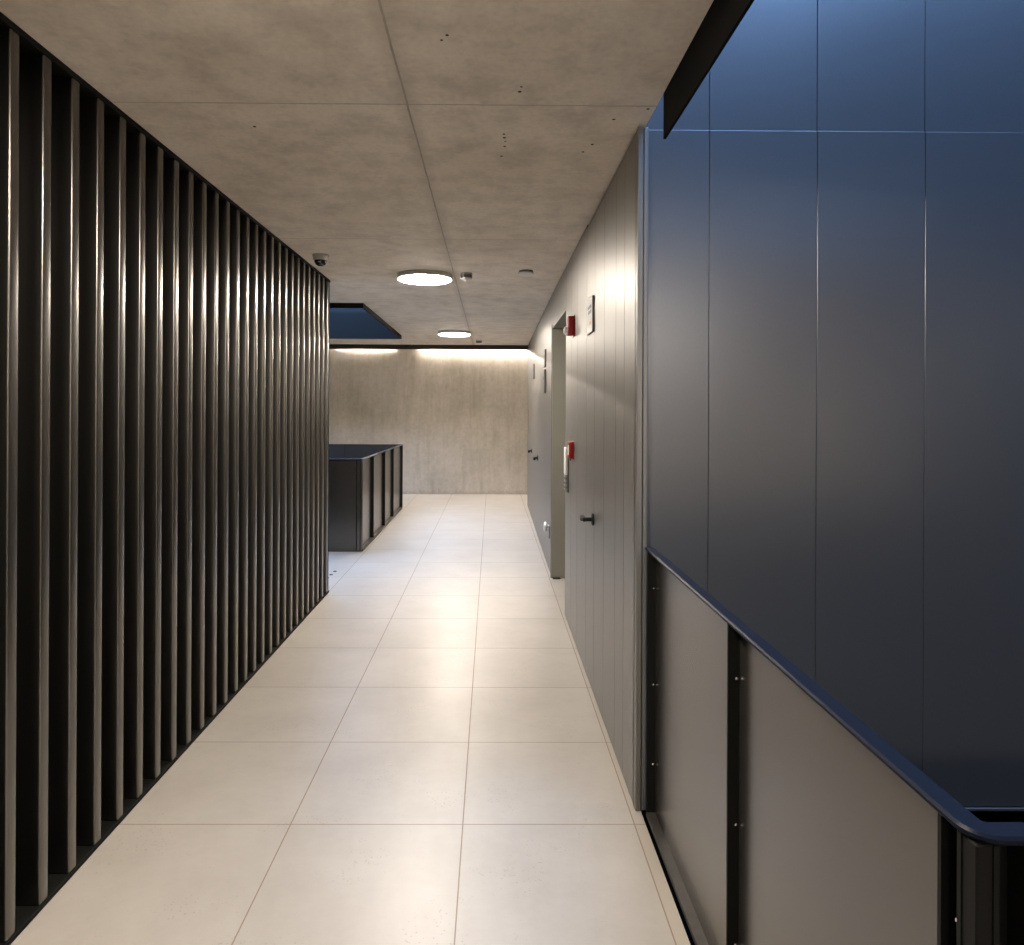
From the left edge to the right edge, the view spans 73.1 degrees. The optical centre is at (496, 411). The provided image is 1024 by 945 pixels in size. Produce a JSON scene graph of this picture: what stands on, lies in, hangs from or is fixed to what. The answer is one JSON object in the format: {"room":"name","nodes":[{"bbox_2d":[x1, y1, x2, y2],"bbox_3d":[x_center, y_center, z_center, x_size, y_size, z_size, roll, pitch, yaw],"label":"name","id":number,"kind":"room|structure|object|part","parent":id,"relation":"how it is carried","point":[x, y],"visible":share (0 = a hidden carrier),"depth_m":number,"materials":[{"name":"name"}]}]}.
{"room":"building corridor","nodes":[
{"label":"building corridor","id":0,"kind":"room"},
{"bbox_2d":[0,12,329,944],"bbox_3d":[-3.258,0.218,0.689,3.496,2.896,11.425,0,0,0],"label":"wall","id":1,"kind":"structure","parent":0,"point":[164,353],"depth_m":2.81,"materials":[{"name":"black metal"}]},
{"bbox_3d":[-1.564,1.664,0.701,0.096,0.018,11.425,0,0,0],"label":"rail","id":2,"kind":"part","parent":1,"relation":"part of","materials":[{"name":"black metal"}]},
{"bbox_3d":[-1.552,-1.212,0.702,0.096,0.022,11.425,0,0,0],"label":"rail","id":3,"kind":"part","parent":1,"relation":"part of","materials":[{"name":"black metal"}]},
{"bbox_3d":[-1.601,0.230,6.394,0.086,2.856,0.040,0,0,0],"label":"post","id":4,"kind":"part","parent":1,"relation":"part of","materials":[{"name":"black metal"}]},
{"bbox_2d":[330,308,367,312],"bbox_3d":[-2.881,-2.104,9.380,3.155,1.050,3.700,0,0,0],"label":"wall","id":5,"kind":"structure","parent":0,"point":[331,309],"depth_m":11.03,"materials":[{"name":"metal"}]},
{"bbox_2d":[329,303,401,338],"bbox_3d":[-2.885,-1.379,9.380,2.753,0.421,3.296,0,0,0],"label":"trim","id":6,"kind":"structure","parent":5,"relation":"attached to","point":[343,325],"depth_m":11.02,"materials":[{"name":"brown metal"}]},
{"bbox_2d":[10,494,689,944],"bbox_3d":[-0.541,1.790,4.546,9.000,0.220,19.100,0,0,0],"label":"floor","id":7,"kind":"structure","parent":0,"point":[428,757],"depth_m":3.03,"materials":[{"name":"beige tile"}]},
{"bbox_2d":[328,444,402,551],"bbox_3d":[-2.936,1.113,10.114,2.644,1.109,3.738,0,0,0],"label":"stair railing","id":8,"kind":"object","parent":7,"relation":"on","point":[366,480],"visible":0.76,"depth_m":8.84,"materials":[{"name":"metal"}]},
{"bbox_3d":[-3.131,1.106,11.944,0.992,1.070,0.006,0,0,0],"label":"infill panel","id":9,"kind":"part","parent":8,"relation":"part of","materials":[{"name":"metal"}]},
{"bbox_3d":[-2.142,1.118,8.269,0.917,1.088,0.006,0,0,0],"label":"infill panel","id":10,"kind":"part","parent":8,"relation":"part of","materials":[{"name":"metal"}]},
{"bbox_3d":[-2.932,1.662,8.255,2.590,0.008,0.020,0,0,0],"label":"rail","id":11,"kind":"part","parent":8,"relation":"part of","materials":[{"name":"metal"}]},
{"bbox_3d":[-1.657,1.120,8.273,0.037,1.088,0.006,0,0,0],"label":"infill panel","id":12,"kind":"part","parent":8,"relation":"part of","materials":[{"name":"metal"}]},
{"bbox_3d":[-1.623,1.124,8.277,0.032,1.096,0.031,0,0,0],"label":"corner post","id":13,"kind":"part","parent":8,"relation":"part of","materials":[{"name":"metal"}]},
{"bbox_3d":[-1.646,1.111,8.668,0.006,1.070,0.752,0,0,0],"label":"infill panel","id":14,"kind":"part","parent":8,"relation":"part of","materials":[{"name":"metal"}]},
{"bbox_3d":[-2.146,1.110,11.951,0.962,1.070,0.006,0,0,0],"label":"infill panel","id":15,"kind":"part","parent":8,"relation":"part of","materials":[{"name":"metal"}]},
{"bbox_3d":[-1.653,1.111,9.528,0.006,1.070,0.952,0,0,0],"label":"infill panel","id":16,"kind":"part","parent":8,"relation":"part of","materials":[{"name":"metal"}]},
{"bbox_3d":[-1.639,1.660,10.123,0.044,0.026,3.670,0,0,0],"label":"rail","id":17,"kind":"part","parent":8,"relation":"part of","materials":[{"name":"metal"}]},
{"bbox_3d":[-1.659,1.112,10.443,0.006,1.070,0.862,0,0,0],"label":"infill panel","id":18,"kind":"part","parent":8,"relation":"part of","materials":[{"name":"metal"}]},
{"bbox_3d":[-1.666,1.112,11.418,0.006,1.070,1.072,0,0,0],"label":"infill panel","id":19,"kind":"part","parent":8,"relation":"part of","materials":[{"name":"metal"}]},
{"bbox_3d":[-1.649,1.125,11.970,0.032,1.096,0.031,0,0,0],"label":"corner post","id":20,"kind":"part","parent":8,"relation":"part of","materials":[{"name":"black metal"}]},
{"bbox_2d":[645,547,1023,944],"bbox_3d":[1.804,1.129,1.921,2.353,1.111,1.984,0,0,0],"label":"stair railing","id":21,"kind":"object","parent":7,"relation":"on","point":[776,815],"visible":1,"depth_m":1.60,"materials":[{"name":"metal"}]},
{"bbox_3d":[0.647,1.672,1.917,0.042,0.016,1.913,0,0,0],"label":"rail","id":22,"kind":"part","parent":21,"relation":"part of","materials":[{"name":"metal"}]},
{"bbox_3d":[0.665,1.124,2.387,0.006,1.080,0.964,0,0,0],"label":"infill panel","id":23,"kind":"part","parent":21,"relation":"part of","materials":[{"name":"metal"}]},
{"bbox_3d":[0.672,1.123,1.452,0.006,1.080,0.891,0,0,0],"label":"infill panel","id":24,"kind":"part","parent":21,"relation":"part of","materials":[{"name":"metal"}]},
{"bbox_3d":[0.657,1.131,0.943,0.030,1.096,0.030,0,0,0],"label":"corner post","id":25,"kind":"part","parent":21,"relation":"part of","materials":[{"name":"black metal"}]},
{"bbox_3d":[0.689,1.123,0.962,0.034,1.080,0.006,0,0,0],"label":"infill panel","id":26,"kind":"part","parent":21,"relation":"part of","materials":[{"name":"black metal"}]},
{"bbox_2d":[0,0,713,344],"bbox_3d":[-0.527,-1.393,4.647,9.000,0.355,19.300,0,0,0],"label":"ceiling","id":27,"kind":"structure","parent":0,"point":[484,139],"depth_m":2.81,"materials":[{"name":"concrete"}]},
{"bbox_2d":[312,253,328,265],"bbox_3d":[-1.371,-1.175,5.371,0.132,0.089,0.132,0,0,0],"label":"security camera","id":28,"kind":"object","parent":27,"relation":"attached to","point":[320,259],"visible":1,"depth_m":5.33,"materials":[{"name":"grey plastic"}]},
{"bbox_2d":[397,269,452,284],"bbox_3d":[-0.641,-1.192,6.146,0.492,0.049,0.492,0,0,0],"label":"ceiling lamp","id":29,"kind":"object","parent":27,"relation":"attached to","point":[418,277],"visible":1,"depth_m":6.02,"materials":[{"name":"white plastic"}]},
{"bbox_2d":[398,274,450,284],"bbox_3d":[-0.641,-1.175,6.146,0.470,0.015,0.470,0,0,0],"label":"diffuser","id":30,"kind":"object","parent":29,"relation":"attached to","point":[418,279],"depth_m":6.08,"materials":[{"name":"white plastic"}]},
{"bbox_2d":[438,330,469,336],"bbox_3d":[-0.648,-1.190,10.496,0.492,0.049,0.492,0,0,0],"label":"ceiling lamp","id":31,"kind":"object","parent":27,"relation":"attached to","point":[453,333],"visible":1,"depth_m":10.33,"materials":[{"name":"white plastic"}]},
{"bbox_2d":[439,333,469,336],"bbox_3d":[-0.648,-1.173,10.496,0.470,0.015,0.470,0,0,0],"label":"diffuser","id":32,"kind":"object","parent":31,"relation":"attached to","point":[442,334],"depth_m":10.42,"materials":[{"name":"white plastic"}]},
{"bbox_2d":[460,272,471,280],"bbox_3d":[-0.267,-1.185,6.059,0.104,0.060,0.104,0,0,0],"label":"smoke detector","id":33,"kind":"object","parent":27,"relation":"attached to","point":[466,276],"visible":1,"depth_m":6.02,"materials":[{"name":"grey plastic"}]},
{"bbox_2d":[461,274,471,277],"bbox_3d":[-0.267,-1.189,6.059,0.104,0.032,0.104,0,0,0],"label":"grille","id":34,"kind":"object","parent":33,"relation":"attached to","point":[462,275],"depth_m":6.02,"materials":[{"name":"silver metal"}]},
{"bbox_2d":[518,269,533,275],"bbox_3d":[0.252,-1.191,5.942,0.140,0.043,0.140,0,0,0],"label":"smoke detector","id":35,"kind":"object","parent":27,"relation":"attached to","point":[525,272],"visible":1,"depth_m":5.90,"materials":[{"name":"white plastic"}]},
{"bbox_2d":[663,0,753,138],"bbox_3d":[0.648,-1.299,1.701,0.010,0.515,1.872,0,0,0],"label":"trim","id":36,"kind":"structure","parent":27,"relation":"attached to","point":[723,17],"depth_m":2.16,"materials":[{"name":"black paint"}]},
{"bbox_2d":[329,349,527,493],"bbox_3d":[-0.603,0.213,14.196,9.000,3.380,0.200,0,0,0],"label":"wall","id":37,"kind":"structure","parent":0,"point":[459,418],"depth_m":14.09,"materials":[{"name":"concrete"}]},
{"bbox_2d":[329,344,527,349],"bbox_3d":[-0.585,-1.305,12.556,9.000,0.345,0.042,0,0,0],"label":"trim","id":38,"kind":"structure","parent":37,"relation":"attached to","point":[331,346],"depth_m":12.53,"materials":[{"name":"black metal"}]},
{"bbox_2d":[527,132,636,803],"bbox_3d":[0.824,0.239,7.674,0.539,2.896,9.464,0,0,0],"label":"wall","id":39,"kind":"structure","parent":0,"point":[570,292],"depth_m":3.41,"materials":[{"name":"grey metal"}]},
{"bbox_3d":[0.567,0.238,12.204,0.025,2.886,0.397,0,0,0],"label":"cladding panel","id":40,"kind":"part","parent":39,"relation":"part of","materials":[{"name":"grey metal"}]},
{"bbox_3d":[0.568,0.238,11.779,0.028,2.886,0.447,0,0,0],"label":"cladding panel","id":41,"kind":"part","parent":39,"relation":"part of","materials":[{"name":"grey metal"}]},
{"bbox_3d":[0.570,0.238,11.329,0.030,2.886,0.447,0,0,0],"label":"cladding panel","id":42,"kind":"part","parent":39,"relation":"part of","materials":[{"name":"grey metal"}]},
{"bbox_2d":[528,330,535,525],"bbox_3d":[0.541,0.241,10.529,0.100,2.880,1.147,0,0,0],"label":"door","id":43,"kind":"structure","parent":39,"relation":"in","point":[533,386],"depth_m":10.49,"materials":[{"name":"black metal"}]},
{"bbox_3d":[0.577,0.237,9.719,0.040,2.886,0.467,0,0,0],"label":"cladding panel","id":44,"kind":"part","parent":39,"relation":"part of","materials":[{"name":"grey metal"}]},
{"bbox_2d":[533,315,542,546],"bbox_3d":[0.547,0.240,8.994,0.110,2.880,0.977,0,0,0],"label":"door","id":45,"kind":"structure","parent":39,"relation":"in","point":[540,324],"depth_m":8.96,"materials":[{"name":"black metal"}]},
{"bbox_3d":[0.583,0.237,8.279,0.049,2.886,0.447,0,0,0],"label":"cladding panel","id":46,"kind":"part","parent":39,"relation":"part of","materials":[{"name":"grey metal"}]},
{"bbox_2d":[543,369,545,392],"bbox_3d":[0.548,-0.349,7.964,0.025,0.270,0.200,0,0,0],"label":"wall sign","id":47,"kind":"object","parent":39,"relation":"attached to","point":[544,370],"visible":1,"depth_m":7.87,"materials":[{"name":"grey plastic"}]},
{"bbox_2d":[543,349,545,367],"bbox_3d":[0.552,-0.614,7.964,0.021,0.200,0.200,0,0,0],"label":"wall sign","id":48,"kind":"object","parent":39,"relation":"attached to","point":[544,351],"visible":1,"depth_m":7.87,"materials":[{"name":"white plastic"}]},
{"bbox_3d":[0.585,0.237,7.804,0.052,2.886,0.497,0,0,0],"label":"cladding panel","id":49,"kind":"part","parent":39,"relation":"part of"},
{"bbox_2d":[543,522,549,538],"bbox_3d":[0.521,1.246,7.296,0.066,0.168,0.116,0,0,0],"label":"door knob","id":50,"kind":"object","parent":39,"relation":"attached to","point":[545,526],"visible":1,"depth_m":7.27,"materials":[{"name":"silver metal"}]},
{"bbox_3d":[0.520,1.213,7.303,0.064,0.102,0.102,0,0,0],"label":"knob","id":51,"kind":"part","parent":50,"relation":"part of","materials":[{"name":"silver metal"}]},
{"bbox_3d":[0.587,0.236,7.289,0.055,2.886,0.527,0,0,0],"label":"cladding panel","id":52,"kind":"part","parent":39,"relation":"part of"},
{"bbox_2d":[550,307,565,578],"bbox_3d":[0.744,0.398,6.371,0.377,2.575,1.328,0,0,0],"label":"door","id":53,"kind":"structure","parent":39,"relation":"in","point":[558,338],"depth_m":6.99,"materials":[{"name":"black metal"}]},
{"bbox_3d":[0.584,-1.041,6.365,0.029,0.332,1.317,0,0,0],"label":"cladding panel","id":54,"kind":"part","parent":39,"relation":"part of","materials":[{"name":"grey metal"}]},
{"bbox_2d":[564,446,568,492],"bbox_3d":[0.554,0.460,5.524,0.031,0.360,0.130,0,0,0],"label":"reader","id":55,"kind":"object","parent":39,"relation":"attached to","point":[566,459],"visible":1,"depth_m":5.46,"materials":[{"name":"white plastic"}]},
{"bbox_3d":[0.564,0.460,5.524,0.010,0.360,0.120,0,0,0],"label":"mounting plate","id":56,"kind":"part","parent":55,"relation":"part of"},
{"bbox_3d":[0.585,0.236,5.514,0.029,2.886,0.377,0,0,0],"label":"cladding panel","id":57,"kind":"part","parent":39,"relation":"part of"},
{"bbox_2d":[563,315,574,337],"bbox_3d":[0.537,-0.639,5.164,0.080,0.157,0.130,0,0,0],"label":"fire alarm","id":58,"kind":"object","parent":39,"relation":"attached to","point":[569,330],"visible":1,"depth_m":5.11,"materials":[{"name":"red plastic"}]},
{"bbox_2d":[567,441,573,460],"bbox_3d":[0.554,0.293,5.191,0.038,0.146,0.121,0,0,0],"label":"fire alarm","id":59,"kind":"object","parent":39,"relation":"attached to","point":[570,449],"visible":1,"depth_m":5.13,"materials":[{"name":"red plastic"}]},
{"bbox_3d":[0.588,0.236,5.134,0.029,2.886,0.377,0,0,0],"label":"cladding panel","id":60,"kind":"part","parent":39,"relation":"part of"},
{"bbox_3d":[0.591,0.235,4.704,0.029,2.886,0.477,0,0,0],"label":"cladding panel","id":61,"kind":"part","parent":39,"relation":"part of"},
{"bbox_2d":[580,172,616,748],"bbox_3d":[0.563,0.245,3.939,0.096,2.866,1.047,0,0,0],"label":"door","id":62,"kind":"structure","parent":39,"relation":"in","point":[599,519],"depth_m":3.83,"materials":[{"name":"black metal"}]},
{"bbox_3d":[0.545,0.650,4.185,0.068,0.036,0.128,0,0,0],"label":"handle","id":63,"kind":"part","parent":62,"relation":"part of","materials":[{"name":"black metal"}]},
{"bbox_2d":[587,295,593,335],"bbox_3d":[0.576,-0.591,4.250,0.015,0.220,0.230,0,0,0],"label":"wall sign","id":64,"kind":"object","parent":62,"relation":"attached to","point":[590,303],"visible":1,"depth_m":4.20,"materials":[{"name":"white plastic"}]},
{"bbox_3d":[0.601,0.244,3.304,0.029,2.868,0.217,0,0,0],"label":"cladding panel","id":65,"kind":"part","parent":39,"relation":"part of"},
{"bbox_3d":[0.602,0.241,3.067,0.029,2.874,0.252,0,0,0],"label":"cladding panel","id":66,"kind":"part","parent":39,"relation":"part of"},
{"bbox_2d":[633,127,643,810],"bbox_3d":[0.601,0.240,2.933,0.024,2.881,0.050,0,0,0],"label":"trim","id":67,"kind":"structure","parent":39,"relation":"attached to","point":[640,131],"depth_m":2.91,"materials":[{"name":"grey metal"}]},
{"bbox_2d":[641,128,648,809],"bbox_3d":[0.625,0.240,2.936,0.019,2.881,0.046,0,0,0],"label":"trim","id":68,"kind":"structure","parent":39,"relation":"attached to","point":[646,130],"depth_m":2.91,"materials":[{"name":"grey metal"}]},
{"bbox_2d":[642,0,1023,944],"bbox_3d":[1.905,0.490,3.025,2.542,8.800,0.177,0,0,0],"label":"wall","id":69,"kind":"structure","parent":0,"point":[835,402],"depth_m":2.95,"materials":[{"name":"blue metal"}]},
{"bbox_3d":[0.767,0.240,2.950,0.262,2.878,0.022,0,0,0],"label":"cladding panel","id":70,"kind":"part","parent":69,"relation":"part of","materials":[{"name":"metal"}]},
{"bbox_3d":[0.780,-2.558,2.954,0.262,2.714,0.016,0,0,0],"label":"cladding panel","id":71,"kind":"part","parent":69,"relation":"part of","materials":[{"name":"metal"}]},
{"bbox_3d":[1.130,0.241,2.952,0.459,2.878,0.022,0,0,0],"label":"cladding panel","id":72,"kind":"part","parent":69,"relation":"part of","materials":[{"name":"metal"}]},
{"bbox_3d":[1.143,-2.557,2.956,0.459,2.714,0.016,0,0,0],"label":"cladding panel","id":73,"kind":"part","parent":69,"relation":"part of","materials":[{"name":"metal"}]},
{"bbox_3d":[1.592,0.243,2.955,0.460,2.878,0.022,0,0,0],"label":"cladding panel","id":74,"kind":"part","parent":69,"relation":"part of","materials":[{"name":"metal"}]},
{"bbox_3d":[1.604,-2.554,2.960,0.460,2.714,0.016,0,0,0],"label":"cladding panel","id":75,"kind":"part","parent":69,"relation":"part of","materials":[{"name":"metal"}]},
{"bbox_3d":[2.053,0.245,2.959,0.459,2.878,0.022,0,0,0],"label":"cladding panel","id":76,"kind":"part","parent":69,"relation":"part of","materials":[{"name":"metal"}]},
{"bbox_3d":[2.066,-2.553,2.963,0.459,2.714,0.016,0,0,0],"label":"cladding panel","id":77,"kind":"part","parent":69,"relation":"part of","materials":[{"name":"metal"}]}
]}

